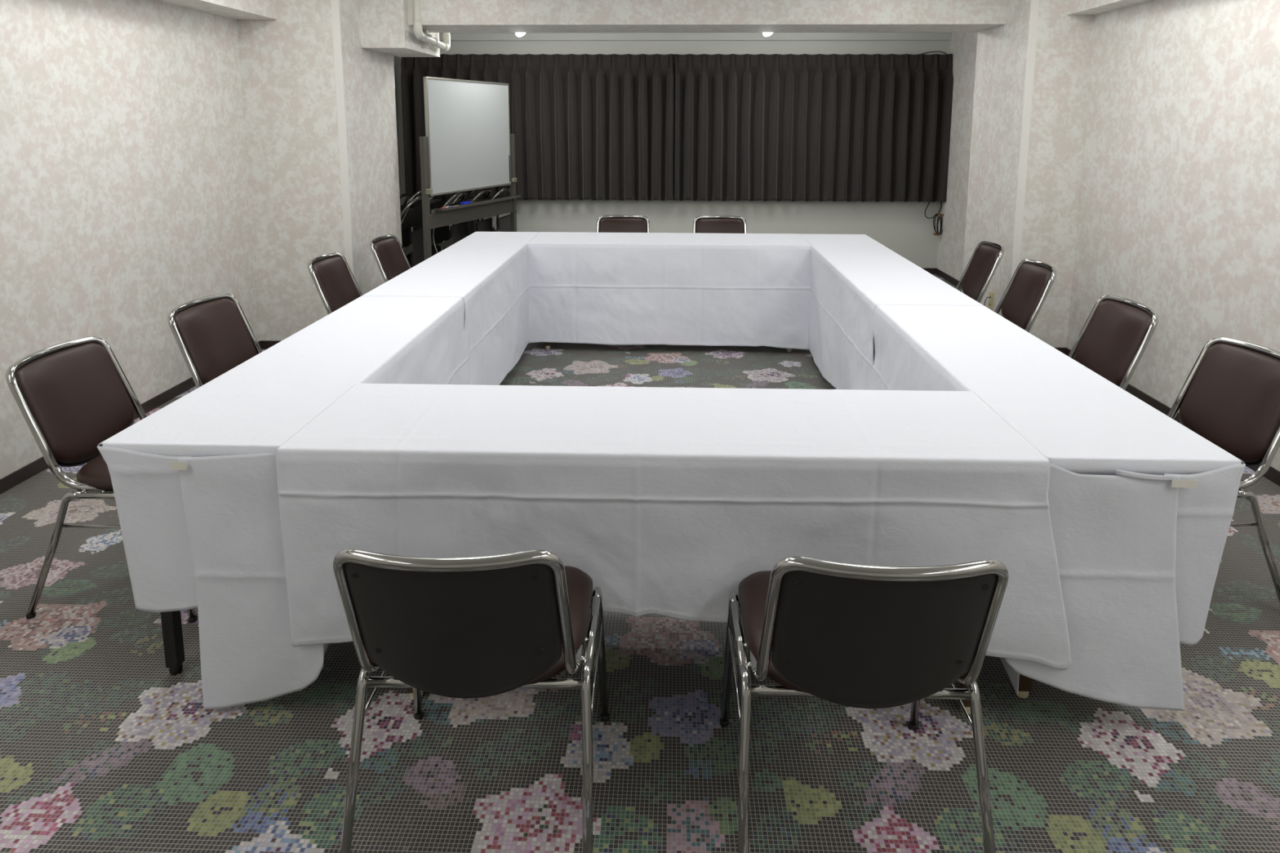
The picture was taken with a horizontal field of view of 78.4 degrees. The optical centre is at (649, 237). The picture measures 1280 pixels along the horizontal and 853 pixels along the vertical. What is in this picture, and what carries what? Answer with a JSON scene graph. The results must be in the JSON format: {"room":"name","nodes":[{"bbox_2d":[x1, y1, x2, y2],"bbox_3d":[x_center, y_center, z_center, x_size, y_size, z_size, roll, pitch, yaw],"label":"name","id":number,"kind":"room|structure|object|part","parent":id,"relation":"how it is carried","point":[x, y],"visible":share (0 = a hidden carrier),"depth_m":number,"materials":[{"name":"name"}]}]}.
{"room":"conference room","nodes":[
{"label":"conference room","id":0,"kind":"room"},
{"bbox_2d":[0,0,402,479],"bbox_3d":[-2.643,-0.252,3.014,0.120,2.550,9.560,0,9,2],"label":"wall","id":1,"kind":"structure","parent":0,"point":[125,203],"depth_m":3.77,"materials":[{"name":"paper"}]},
{"bbox_2d":[0,340,281,494],"bbox_3d":[-2.295,1.129,2.223,0.643,0.056,7.610,0,9,2],"label":"baseboard","id":2,"kind":"structure","parent":1,"relation":"attached to","point":[15,478],"depth_m":3.96,"materials":[{"name":"grey plastic"}]},
{"bbox_2d":[153,0,276,19],"bbox_3d":[-2.505,-1.021,1.447,0.260,0.382,6.700,0,9,2],"label":"trim","id":3,"kind":"structure","parent":1,"relation":"attached to","point":[233,9],"depth_m":4.45,"materials":[{"name":"paper"}]},
{"bbox_2d":[236,0,402,340],"bbox_3d":[-2.196,-0.601,5.350,0.645,2.550,0.910,0,9,2],"label":"wall","id":4,"kind":"structure","parent":0,"point":[287,62],"depth_m":4.95,"materials":[{"name":"paper"}]},
{"bbox_2d":[330,0,354,276],"bbox_3d":[-1.909,-0.515,4.898,0.047,2.404,0.014,0,9,2],"label":"trim","id":5,"kind":"structure","parent":4,"relation":"attached to","point":[335,11],"depth_m":4.87,"materials":[{"name":"white paint"}]},
{"bbox_2d":[359,0,439,57],"bbox_3d":[-1.725,-1.549,5.446,0.297,0.522,0.770,0,9,2],"label":"ceiling beam","id":6,"kind":"structure","parent":4,"relation":"attached to","point":[384,28],"depth_m":5.09,"materials":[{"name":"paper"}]},
{"bbox_2d":[413,0,450,51],"bbox_3d":[-1.532,-1.562,5.463,0.095,0.480,0.715,0,9,2],"label":"drain pipe","id":7,"kind":"object","parent":4,"relation":"attached to","point":[421,34],"visible":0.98,"depth_m":5.25,"materials":[{"name":"white plastic"}]},
{"bbox_2d":[407,0,1007,32],"bbox_3d":[0.213,-1.601,5.304,4.160,0.368,0.467,0,9,2],"label":"ceiling beam","id":8,"kind":"structure","parent":4,"relation":"attached to","point":[437,15],"depth_m":5.10,"materials":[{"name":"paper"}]},
{"bbox_2d":[0,274,1279,852],"bbox_3d":[0.026,1.037,3.062,5.230,0.001,9.440,0,9,2],"label":"floor","id":9,"kind":"structure","parent":0,"point":[104,748],"depth_m":1.87,"materials":[{"name":"carpet"}]},
{"bbox_2d":[5,336,197,622],"bbox_3d":[-1.631,0.729,2.520,0.581,0.761,0.490,0,9,2],"label":"chair","id":10,"kind":"object","parent":9,"relation":"on","point":[73,396],"visible":0.66,"depth_m":2.43,"materials":[{"name":"brown leather"}]},
{"bbox_3d":[-1.764,0.939,2.325,0.197,0.388,0.023,0,9,-3],"label":"leg","id":11,"kind":"part","parent":10,"relation":"part of","materials":[{"name":"silver metal"}]},
{"bbox_3d":[-1.830,0.536,2.497,0.146,0.331,0.362,0,9,2],"label":"backrest","id":12,"kind":"part","parent":10,"relation":"part of","materials":[{"name":"brown leather"}]},
{"bbox_3d":[-1.735,0.537,2.494,0.373,0.374,0.419,0,9,2],"label":"frame","id":13,"kind":"part","parent":10,"relation":"part of","materials":[{"name":"silver metal"}]},
{"bbox_3d":[-1.569,0.850,2.305,0.348,0.008,0.008,0,9,2],"label":"rod","id":14,"kind":"part","parent":10,"relation":"part of","materials":[{"name":"silver metal"}]},
{"bbox_3d":[-1.555,0.691,2.511,0.384,0.042,0.426,0,9,2],"label":"seat","id":15,"kind":"part","parent":10,"relation":"part of","materials":[{"name":"brown leather"}]},
{"bbox_3d":[-1.561,0.757,2.298,0.210,0.020,0.020,0,9,2],"label":"seat rail","id":16,"kind":"part","parent":10,"relation":"part of","materials":[{"name":"silver metal"}]},
{"bbox_3d":[-1.404,0.940,2.317,0.108,0.385,0.026,1,9,9],"label":"leg","id":17,"kind":"part","parent":10,"relation":"part of","materials":[{"name":"silver metal"}]},
{"bbox_2d":[160,610,185,675],"bbox_3d":[-1.077,0.716,2.836,0.447,0.697,1.780,0,9,2],"label":"banquet table","id":18,"kind":"object","parent":9,"relation":"on","point":[171,625],"visible":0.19,"depth_m":2.10,"materials":[{"name":"black metal"}]},
{"bbox_2d":[97,296,469,709],"bbox_3d":[-1.044,0.720,2.743,0.530,0.696,1.684,0,9,2],"label":"tablecloth","id":19,"kind":"object","parent":18,"relation":"on","point":[194,481],"visible":0.69,"depth_m":1.95,"materials":[{"name":"white fabric"}]},
{"bbox_2d":[167,293,262,388],"bbox_3d":[-1.551,0.633,3.160,0.581,0.761,0.490,1,9,6],"label":"chair","id":20,"kind":"object","parent":9,"relation":"on","point":[213,335],"visible":0.48,"depth_m":3.13,"materials":[{"name":"brown leather"}]},
{"bbox_2d":[307,252,362,314],"bbox_3d":[-1.474,0.480,4.184,0.581,0.761,0.490,0,9,2],"label":"chair","id":21,"kind":"object","parent":9,"relation":"on","point":[332,277],"visible":0.45,"depth_m":4.16,"materials":[{"name":"brown leather"}]},
{"bbox_2d":[368,234,411,282],"bbox_3d":[-1.395,0.381,4.845,0.581,0.761,0.490,1,9,3],"label":"chair","id":22,"kind":"object","parent":9,"relation":"on","point":[388,254],"visible":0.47,"depth_m":4.82,"materials":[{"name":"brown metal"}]},
{"bbox_2d":[400,193,411,265],"bbox_3d":[-2.112,0.070,6.506,0.212,0.863,0.433,2,9,10],"label":"folding chair","id":23,"kind":"object","parent":9,"relation":"on","point":[405,233],"visible":0.25,"depth_m":6.55,"materials":[{"name":"silver metal"}]},
{"bbox_3d":[-2.103,-0.174,6.467,0.113,0.178,0.330,2,9,10],"label":"backrest","id":24,"kind":"part","parent":23,"relation":"part of","materials":[{"name":"black plastic"}]},
{"bbox_3d":[-2.111,0.070,6.505,0.208,0.863,0.433,2,9,10],"label":"frame","id":25,"kind":"part","parent":23,"relation":"part of","materials":[{"name":"silver metal"}]},
{"bbox_3d":[-2.060,0.131,6.505,0.036,0.420,0.336,2,9,10],"label":"seat","id":26,"kind":"part","parent":23,"relation":"part of","materials":[{"name":"black plastic"}]},
{"bbox_2d":[400,195,432,267],"bbox_3d":[-1.934,0.078,6.456,0.212,0.863,0.433,2,9,10],"label":"folding chair","id":27,"kind":"object","parent":9,"relation":"on","point":[414,216],"visible":0.47,"depth_m":6.33,"materials":[{"name":"silver metal"}]},
{"bbox_3d":[-1.932,0.078,6.455,0.208,0.863,0.433,2,9,10],"label":"frame","id":28,"kind":"part","parent":27,"relation":"part of","materials":[{"name":"silver metal"}]},
{"bbox_3d":[-1.924,-0.166,6.418,0.113,0.178,0.330,2,9,10],"label":"backrest","id":29,"kind":"part","parent":27,"relation":"part of","materials":[{"name":"black plastic"}]},
{"bbox_3d":[-1.881,0.139,6.455,0.036,0.420,0.336,2,9,10],"label":"seat","id":30,"kind":"part","parent":27,"relation":"part of","materials":[{"name":"black plastic"}]},
{"bbox_2d":[403,190,430,229],"bbox_3d":[-2.076,-0.007,7.019,0.212,0.863,0.433,2,9,10],"label":"folding chair","id":31,"kind":"object","parent":9,"relation":"on","point":[419,202],"visible":0.09,"depth_m":6.85,"materials":[{"name":"silver metal"}]},
{"bbox_3d":[-2.074,-0.007,7.019,0.208,0.863,0.433,2,9,10],"label":"frame","id":32,"kind":"part","parent":31,"relation":"part of","materials":[{"name":"silver metal"}]},
{"bbox_3d":[-2.067,-0.251,6.981,0.113,0.178,0.330,2,9,10],"label":"backrest","id":33,"kind":"part","parent":31,"relation":"part of","materials":[{"name":"black plastic"}]},
{"bbox_3d":[-2.023,0.054,7.019,0.036,0.420,0.336,2,9,10],"label":"seat","id":34,"kind":"part","parent":31,"relation":"part of","materials":[{"name":"black plastic"}]},
{"bbox_2d":[412,193,449,256],"bbox_3d":[-1.890,0.012,6.895,0.212,0.863,0.433,2,9,10],"label":"folding chair","id":35,"kind":"object","parent":9,"relation":"on","point":[441,233],"visible":0.26,"depth_m":6.83,"materials":[{"name":"silver metal"}]},
{"bbox_3d":[-1.888,0.013,6.894,0.208,0.863,0.433,2,9,10],"label":"frame","id":36,"kind":"part","parent":35,"relation":"part of","materials":[{"name":"silver metal"}]},
{"bbox_3d":[-1.880,-0.232,6.856,0.113,0.178,0.330,2,9,10],"label":"backrest","id":37,"kind":"part","parent":35,"relation":"part of","materials":[{"name":"black plastic"}]},
{"bbox_3d":[-1.837,0.073,6.894,0.036,0.420,0.336,2,9,10],"label":"seat","id":38,"kind":"part","parent":35,"relation":"part of","materials":[{"name":"black plastic"}]},
{"bbox_2d":[431,191,470,253],"bbox_3d":[-1.703,0.026,6.810,0.212,0.863,0.433,2,9,10],"label":"folding chair","id":39,"kind":"object","parent":9,"relation":"on","point":[458,232],"visible":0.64,"depth_m":6.66,"materials":[{"name":"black metal"}]},
{"bbox_3d":[-1.758,0.222,6.849,0.101,0.460,0.371,2,9,10],"label":"leg frame","id":40,"kind":"part","parent":39,"relation":"part of","materials":[{"name":"silver metal"}]},
{"bbox_3d":[-1.693,-0.218,6.771,0.113,0.178,0.330,2,9,10],"label":"backrest","id":41,"kind":"part","parent":39,"relation":"part of","materials":[{"name":"black plastic"}]},
{"bbox_3d":[-1.650,0.086,6.810,0.036,0.420,0.336,2,9,10],"label":"seat","id":42,"kind":"part","parent":39,"relation":"part of","materials":[{"name":"black plastic"}]},
{"bbox_2d":[448,190,476,237],"bbox_3d":[-1.711,-0.031,7.186,0.212,0.863,0.433,2,9,10],"label":"folding chair","id":43,"kind":"object","parent":9,"relation":"on","point":[472,224],"visible":0.25,"depth_m":7.19,"materials":[{"name":"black metal"}]},
{"bbox_3d":[-1.709,-0.031,7.186,0.208,0.863,0.433,2,9,10],"label":"frame","id":44,"kind":"part","parent":43,"relation":"part of","materials":[{"name":"silver metal"}]},
{"bbox_3d":[-1.701,-0.275,7.148,0.113,0.178,0.330,2,9,10],"label":"backrest","id":45,"kind":"part","parent":43,"relation":"part of","materials":[{"name":"black plastic"}]},
{"bbox_3d":[-1.658,0.030,7.186,0.036,0.420,0.336,2,9,10],"label":"seat","id":46,"kind":"part","parent":43,"relation":"part of","materials":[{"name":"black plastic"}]},
{"bbox_2d":[419,76,520,260],"bbox_3d":[-1.455,-0.383,6.467,0.560,1.790,1.305,3,9,21],"label":"whiteboard","id":47,"kind":"object","parent":9,"relation":"on","point":[468,144],"visible":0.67,"depth_m":6.31,"materials":[{"name":"grey ceramic"}]},
{"bbox_3d":[-1.681,-0.114,5.915,0.040,1.282,0.044,3,9,21],"label":"post","id":48,"kind":"part","parent":47,"relation":"part of","materials":[{"name":"grey metal"}]},
{"bbox_2d":[460,201,471,204],"bbox_3d":[-1.474,-0.270,6.293,0.040,0.030,0.100,3,9,21],"label":"eraser","id":49,"kind":"object","parent":47,"relation":"on","point":[463,202],"visible":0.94,"depth_m":6.27,"materials":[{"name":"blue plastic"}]},
{"bbox_3d":[-1.454,-0.830,6.400,0.026,0.886,1.165,3,9,21],"label":"board frame","id":50,"kind":"part","parent":47,"relation":"part of","materials":[{"name":"silver metal"}]},
{"bbox_2d":[431,195,520,214],"bbox_3d":[-1.404,-0.277,6.479,0.078,0.047,1.195,3,9,21],"label":"marker tray","id":51,"kind":"object","parent":47,"relation":"on","point":[512,199],"depth_m":6.45,"materials":[{"name":"grey metal"}]},
{"bbox_3d":[-1.230,-0.287,7.074,0.040,1.282,0.044,3,9,21],"label":"post","id":52,"kind":"part","parent":47,"relation":"part of","materials":[{"name":"grey metal"}]},
{"bbox_2d":[333,548,609,852],"bbox_3d":[-0.347,0.866,1.629,0.490,0.761,0.581,0,9,1],"label":"chair","id":53,"kind":"object","parent":9,"relation":"on","point":[482,626],"visible":1,"depth_m":1.40,"materials":[{"name":"silver metal"}]},
{"bbox_3d":[-0.576,1.060,1.534,0.023,0.388,0.197,1,9,5],"label":"leg","id":54,"kind":"part","parent":53,"relation":"part of","materials":[{"name":"silver metal"}]},
{"bbox_3d":[-0.574,0.941,1.713,0.008,0.008,0.348,0,9,1],"label":"rod","id":55,"kind":"part","parent":53,"relation":"part of","materials":[{"name":"silver metal"}]},
{"bbox_3d":[-0.570,1.006,1.890,0.026,0.385,0.108,-1,9,-6],"label":"leg","id":56,"kind":"part","parent":53,"relation":"part of","materials":[{"name":"silver metal"}]},
{"bbox_3d":[-0.348,0.690,1.498,0.419,0.374,0.373,0,9,1],"label":"frame","id":57,"kind":"part","parent":53,"relation":"part of","materials":[{"name":"silver metal"}]},
{"bbox_3d":[-0.346,0.816,1.699,0.426,0.042,0.384,0,9,1],"label":"seat","id":58,"kind":"part","parent":53,"relation":"part of","materials":[{"name":"brown leather"}]},
{"bbox_3d":[-0.122,1.062,1.530,0.023,0.388,0.197,0,9,-4],"label":"leg","id":59,"kind":"part","parent":53,"relation":"part of","materials":[{"name":"silver metal"}]},
{"bbox_3d":[-0.125,0.850,1.703,0.020,0.020,0.210,0,9,1],"label":"seat rail","id":60,"kind":"part","parent":53,"relation":"part of","materials":[{"name":"silver metal"}]},
{"bbox_3d":[-0.118,0.943,1.708,0.008,0.008,0.348,0,9,1],"label":"rod","id":61,"kind":"part","parent":53,"relation":"part of","materials":[{"name":"silver metal"}]},
{"bbox_3d":[-0.120,1.007,1.886,0.026,0.385,0.108,1,9,8],"label":"leg","id":62,"kind":"part","parent":53,"relation":"part of","materials":[{"name":"silver metal"}]},
{"bbox_2d":[471,187,494,231],"bbox_3d":[-1.539,-0.013,7.072,0.212,0.863,0.433,2,9,10],"label":"folding chair","id":63,"kind":"object","parent":9,"relation":"on","point":[484,225],"visible":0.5,"depth_m":7.01,"materials":[{"name":"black metal"}]},
{"bbox_3d":[-1.537,-0.013,7.072,0.208,0.863,0.433,2,9,10],"label":"frame","id":64,"kind":"part","parent":63,"relation":"part of","materials":[{"name":"silver metal"}]},
{"bbox_3d":[-1.530,-0.257,7.034,0.113,0.178,0.330,2,9,10],"label":"backrest","id":65,"kind":"part","parent":63,"relation":"part of","materials":[{"name":"black plastic"}]},
{"bbox_3d":[-1.486,0.047,7.072,0.036,0.420,0.336,2,9,10],"label":"seat","id":66,"kind":"part","parent":63,"relation":"part of","materials":[{"name":"black plastic"}]},
{"bbox_2d":[480,186,511,231],"bbox_3d":[-1.407,-0.050,7.315,0.212,0.863,0.433,2,9,10],"label":"folding chair","id":67,"kind":"object","parent":9,"relation":"on","point":[503,224],"visible":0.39,"depth_m":7.24,"materials":[{"name":"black metal"}]},
{"bbox_3d":[-1.354,0.011,7.315,0.036,0.420,0.336,2,9,10],"label":"seat","id":68,"kind":"part","parent":67,"relation":"part of","materials":[{"name":"black plastic"}]},
{"bbox_2d":[595,214,649,232],"bbox_3d":[-0.208,0.247,5.755,0.490,0.761,0.581,0,9,2],"label":"chair","id":69,"kind":"object","parent":9,"relation":"on","point":[615,223],"visible":0.34,"depth_m":5.92,"materials":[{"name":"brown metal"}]},
{"bbox_2d":[544,342,791,351],"bbox_3d":[0.125,0.359,5.236,1.789,0.697,0.471,0,9,2],"label":"banquet table","id":70,"kind":"object","parent":9,"relation":"on","point":[547,344],"visible":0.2,"depth_m":5.10,"materials":[{"name":"black metal"}]},
{"bbox_3d":[-0.665,0.385,5.072,0.034,0.646,0.034,0,9,2],"label":"leg","id":71,"kind":"part","parent":70,"relation":"part of","materials":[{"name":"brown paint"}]},
{"bbox_2d":[526,231,811,350],"bbox_3d":[0.129,0.343,5.231,1.849,0.688,0.540,0,9,2],"label":"tablecloth","id":72,"kind":"object","parent":70,"relation":"on","point":[585,287],"visible":1,"depth_m":4.98,"materials":[{"name":"white fabric"}]},
{"bbox_2d":[407,676,978,714],"bbox_3d":[0.027,0.824,2.129,1.789,0.697,0.430,0,9,2],"label":"banquet table","id":73,"kind":"object","parent":9,"relation":"on","point":[966,703],"visible":0.03,"depth_m":1.97,"materials":[{"name":"brown laminate"}]},
{"bbox_3d":[-0.603,0.849,1.981,0.034,0.646,0.034,0,9,2],"label":"leg","id":74,"kind":"part","parent":73,"relation":"part of","materials":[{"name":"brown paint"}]},
{"bbox_2d":[275,383,1071,670],"bbox_3d":[0.071,0.771,2.109,1.898,0.608,0.508,0,9,2],"label":"tablecloth","id":75,"kind":"object","parent":73,"relation":"on","point":[668,499],"visible":0.84,"depth_m":1.86,"materials":[{"name":"white fabric"}]},
{"bbox_3d":[0.805,0.858,1.938,0.034,0.646,0.034,0,9,2],"label":"leg","id":76,"kind":"part","parent":73,"relation":"part of","materials":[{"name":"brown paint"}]},
{"bbox_2d":[693,215,746,233],"bbox_3d":[0.519,0.253,5.733,0.490,0.761,0.581,0,9,2],"label":"chair","id":77,"kind":"object","parent":9,"relation":"on","point":[706,224],"visible":0.23,"depth_m":5.90,"materials":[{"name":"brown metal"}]},
{"bbox_2d":[719,556,1008,852],"bbox_3d":[0.412,0.871,1.606,0.490,0.761,0.581,0,9,1],"label":"chair","id":78,"kind":"object","parent":9,"relation":"on","point":[846,634],"visible":1,"depth_m":1.38,"materials":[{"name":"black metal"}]},
{"bbox_3d":[0.192,1.010,1.870,0.026,0.385,0.108,-1,9,-6],"label":"leg","id":79,"kind":"part","parent":78,"relation":"part of","materials":[{"name":"silver metal"}]},
{"bbox_3d":[0.186,0.946,1.692,0.008,0.008,0.348,0,9,1],"label":"rod","id":80,"kind":"part","parent":78,"relation":"part of","materials":[{"name":"silver metal"}]},
{"bbox_3d":[0.193,0.853,1.686,0.020,0.020,0.210,0,9,1],"label":"seat rail","id":81,"kind":"part","parent":78,"relation":"part of","materials":[{"name":"silver metal"}]},
{"bbox_3d":[0.182,1.065,1.514,0.023,0.388,0.197,1,9,6],"label":"leg","id":82,"kind":"part","parent":78,"relation":"part of","materials":[{"name":"silver metal"}]},
{"bbox_3d":[0.414,0.821,1.676,0.426,0.042,0.384,0,9,1],"label":"seat","id":83,"kind":"part","parent":78,"relation":"part of","materials":[{"name":"brown leather"}]},
{"bbox_3d":[0.410,0.696,1.474,0.419,0.374,0.373,0,9,1],"label":"frame","id":84,"kind":"part","parent":78,"relation":"part of","materials":[{"name":"silver metal"}]},
{"bbox_3d":[0.642,1.013,1.860,0.026,0.385,0.108,1,9,8],"label":"leg","id":85,"kind":"part","parent":78,"relation":"part of","materials":[{"name":"silver metal"}]},
{"bbox_3d":[0.642,0.949,1.683,0.008,0.008,0.348,0,9,1],"label":"rod","id":86,"kind":"part","parent":78,"relation":"part of","materials":[{"name":"silver metal"}]},
{"bbox_3d":[0.636,1.068,1.504,0.023,0.388,0.197,0,9,-3],"label":"leg","id":87,"kind":"part","parent":78,"relation":"part of","materials":[{"name":"silver metal"}]},
{"bbox_2d":[955,240,1004,302],"bbox_3d":[1.768,0.413,4.681,0.581,0.761,0.490,1,9,6],"label":"chair","id":88,"kind":"object","parent":9,"relation":"on","point":[975,279],"visible":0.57,"depth_m":4.64,"materials":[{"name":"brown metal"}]},
{"bbox_2d":[1014,674,1032,698],"bbox_3d":[1.172,0.732,2.762,0.447,0.697,1.790,0,9,2],"label":"banquet table","id":89,"kind":"object","parent":9,"relation":"on","point":[1024,682],"visible":0.16,"depth_m":2.02,"materials":[{"name":"brown laminate"}]},
{"bbox_3d":[0.969,0.851,1.992,0.034,0.646,0.034,0,9,2],"label":"leg","id":90,"kind":"part","parent":89,"relation":"part of","materials":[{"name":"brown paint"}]},
{"bbox_2d":[867,304,1245,711],"bbox_3d":[1.139,0.729,2.639,0.518,0.671,1.616,0,9,2],"label":"tablecloth","id":91,"kind":"object","parent":89,"relation":"on","point":[1142,504],"visible":0.63,"depth_m":1.87,"materials":[{"name":"white fabric"}]},
{"bbox_2d":[994,258,1057,332],"bbox_3d":[1.738,0.507,4.055,0.581,0.761,0.490,1,9,4],"label":"chair","id":92,"kind":"object","parent":9,"relation":"on","point":[1032,281],"visible":0.55,"depth_m":4.01,"materials":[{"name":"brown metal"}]},
{"bbox_2d":[1068,294,1159,390],"bbox_3d":[1.676,0.636,3.197,0.581,0.761,0.490,0,9,2],"label":"chair","id":93,"kind":"object","parent":9,"relation":"on","point":[1117,332],"visible":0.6,"depth_m":3.15,"materials":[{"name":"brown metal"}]},
{"bbox_2d":[1167,337,1279,603],"bbox_3d":[1.702,0.734,2.541,0.581,0.761,0.490,0,9,-3],"label":"chair","id":94,"kind":"object","parent":9,"relation":"on","point":[1229,397],"visible":0.56,"depth_m":2.51,"materials":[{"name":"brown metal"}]},
{"bbox_3d":[1.807,0.542,2.518,0.373,0.374,0.419,0,9,-3],"label":"frame","id":95,"kind":"part","parent":94,"relation":"part of","materials":[{"name":"silver metal"}]},
{"bbox_3d":[1.902,0.541,2.524,0.146,0.331,0.362,0,9,-3],"label":"backrest","id":96,"kind":"part","parent":94,"relation":"part of","materials":[{"name":"brown leather"}]},
{"bbox_3d":[1.646,0.855,2.325,0.348,0.008,0.008,0,9,-3],"label":"rod","id":97,"kind":"part","parent":94,"relation":"part of","materials":[{"name":"silver metal"}]},
{"bbox_3d":[1.840,0.944,2.350,0.197,0.388,0.023,0,9,1],"label":"leg","id":98,"kind":"part","parent":94,"relation":"part of","materials":[{"name":"silver metal"}]},
{"bbox_3d":[-1.020,0.449,4.613,0.447,0.697,1.805,0,9,2],"label":"banquet table","id":99,"kind":"object","parent":9,"relation":"on","visible":0},
{"bbox_2d":[361,231,539,385],"bbox_3d":[-1.016,0.433,4.513,0.490,0.658,2.023,0,9,2],"label":"tablecloth","id":100,"kind":"object","parent":99,"relation":"on","point":[489,270],"visible":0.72,"depth_m":4.13,"materials":[{"name":"white fabric"}]},
{"bbox_3d":[1.228,0.465,4.544,0.447,0.697,1.805,0,9,2],"label":"banquet table","id":101,"kind":"object","parent":9,"relation":"on","visible":0},
{"bbox_2d":[800,233,984,390],"bbox_3d":[1.216,0.465,4.408,0.489,0.677,2.087,0,9,2],"label":"tablecloth","id":102,"kind":"object","parent":101,"relation":"on","point":[851,274],"visible":0.66,"depth_m":4.04,"materials":[{"name":"white fabric"}]},
{"bbox_2d":[395,40,949,267],"bbox_3d":[0.181,-0.932,7.597,5.475,2.550,0.120,0,9,2],"label":"wall","id":103,"kind":"structure","parent":0,"point":[904,228],"depth_m":7.59,"materials":[{"name":"grey paint"}]},
{"bbox_2d":[439,32,951,40],"bbox_3d":[0.181,-1.885,7.371,5.255,0.072,0.045,0,9,2],"label":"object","id":104,"kind":"structure","parent":103,"relation":"attached to","point":[454,36],"depth_m":7.34,"materials":[{"name":"grey"}]},
{"bbox_2d":[921,267,936,274],"bbox_3d":[0.172,0.310,7.719,5.227,0.056,0.008,0,9,2],"label":"baseboard","id":105,"kind":"structure","parent":103,"relation":"attached to","point":[931,270],"depth_m":7.64,"materials":[{"name":"grey plastic"}]},
{"bbox_3d":[0.208,-1.690,7.392,5.150,0.030,0.060,0,9,2],"label":"rail","id":106,"kind":"object","parent":103,"relation":"attached to","visible":0},
{"bbox_2d":[400,53,675,200],"bbox_3d":[-1.040,-1.036,7.450,2.595,1.380,0.132,0,9,2],"label":"curtain","id":107,"kind":"object","parent":106,"relation":"hanging from","point":[597,126],"visible":0.84,"depth_m":7.42,"materials":[{"name":"black fabric"}]},
{"bbox_2d":[674,53,953,202],"bbox_3d":[1.518,-1.018,7.373,2.562,1.380,0.132,0,9,2],"label":"curtain","id":108,"kind":"object","parent":106,"relation":"hanging from","point":[848,127],"visible":1,"depth_m":7.36,"materials":[{"name":"black fabric"}]},
{"bbox_2d":[921,51,946,235],"bbox_3d":[2.656,-0.870,7.370,0.300,1.713,0.087,0,9,-4],"label":"cable","id":109,"kind":"object","parent":108,"relation":"hanging from","point":[939,215],"visible":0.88,"depth_m":7.47,"materials":[{"name":"black plastic"}]},
{"bbox_2d":[740,31,951,32],"bbox_3d":[0.152,-1.806,6.459,5.235,0.045,1.873,0,9,2],"label":"ceiling","id":110,"kind":"structure","parent":0,"point":[740,32],"depth_m":7.28,"materials":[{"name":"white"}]},
{"bbox_2d":[515,32,525,36],"bbox_3d":[-1.002,-1.633,6.032,0.106,0.177,0.088,0,9,2],"label":"spot lamp","id":111,"kind":"object","parent":110,"relation":"attached to","point":[518,34],"visible":0.31,"depth_m":6.02,"materials":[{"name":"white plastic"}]},
{"bbox_2d":[762,31,773,36],"bbox_3d":[0.893,-1.619,5.974,0.106,0.177,0.088,0,9,2],"label":"spot lamp","id":112,"kind":"object","parent":110,"relation":"attached to","point":[765,33],"visible":0.24,"depth_m":5.96,"materials":[{"name":"white plastic"}]},
{"bbox_2d":[936,31,977,280],"bbox_3d":[2.826,-0.766,6.530,0.120,2.550,1.873,0,9,2],"label":"wall","id":113,"kind":"structure","parent":0,"point":[962,45],"depth_m":7.07,"materials":[{"name":"paper"}]},
{"bbox_2d":[961,0,1094,347],"bbox_3d":[2.564,-0.568,5.205,0.560,2.550,0.822,0,9,2],"label":"wall","id":114,"kind":"structure","parent":0,"point":[1064,43],"depth_m":4.88,"materials":[{"name":"paper"}]},
{"bbox_2d":[987,290,994,311],"bbox_3d":[2.273,0.424,5.231,0.008,0.124,0.074,0,9,2],"label":"wall outlet","id":115,"kind":"object","parent":114,"relation":"attached to","point":[990,304],"visible":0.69,"depth_m":5.22,"materials":[{"name":"beige plastic"}]},
{"bbox_2d":[1010,0,1039,279],"bbox_3d":[2.293,-0.493,4.814,0.047,2.404,0.014,0,9,2],"label":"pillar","id":116,"kind":"structure","parent":114,"relation":"attached to","point":[1034,4],"depth_m":4.79,"materials":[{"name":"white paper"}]},
{"bbox_2d":[1066,0,1279,471],"bbox_3d":[2.601,-0.006,1.461,0.120,2.550,6.745,0,9,2],"label":"wall","id":117,"kind":"structure","parent":0,"point":[1179,211],"depth_m":3.85,"materials":[{"name":"paper"}]},
{"bbox_2d":[935,267,1279,486],"bbox_3d":[2.421,1.026,2.984,0.448,0.056,9.440,0,9,2],"label":"baseboard","id":118,"kind":"structure","parent":117,"relation":"attached to","point":[1272,474],"depth_m":4.08,"materials":[{"name":"grey plastic"}]},
{"bbox_2d":[1066,0,1151,14],"bbox_3d":[2.468,-1.002,1.315,0.170,0.357,6.745,0,9,2],"label":"trim","id":119,"kind":"structure","parent":117,"relation":"attached to","point":[1074,6],"depth_m":4.43,"materials":[{"name":"paint"}]}
]}

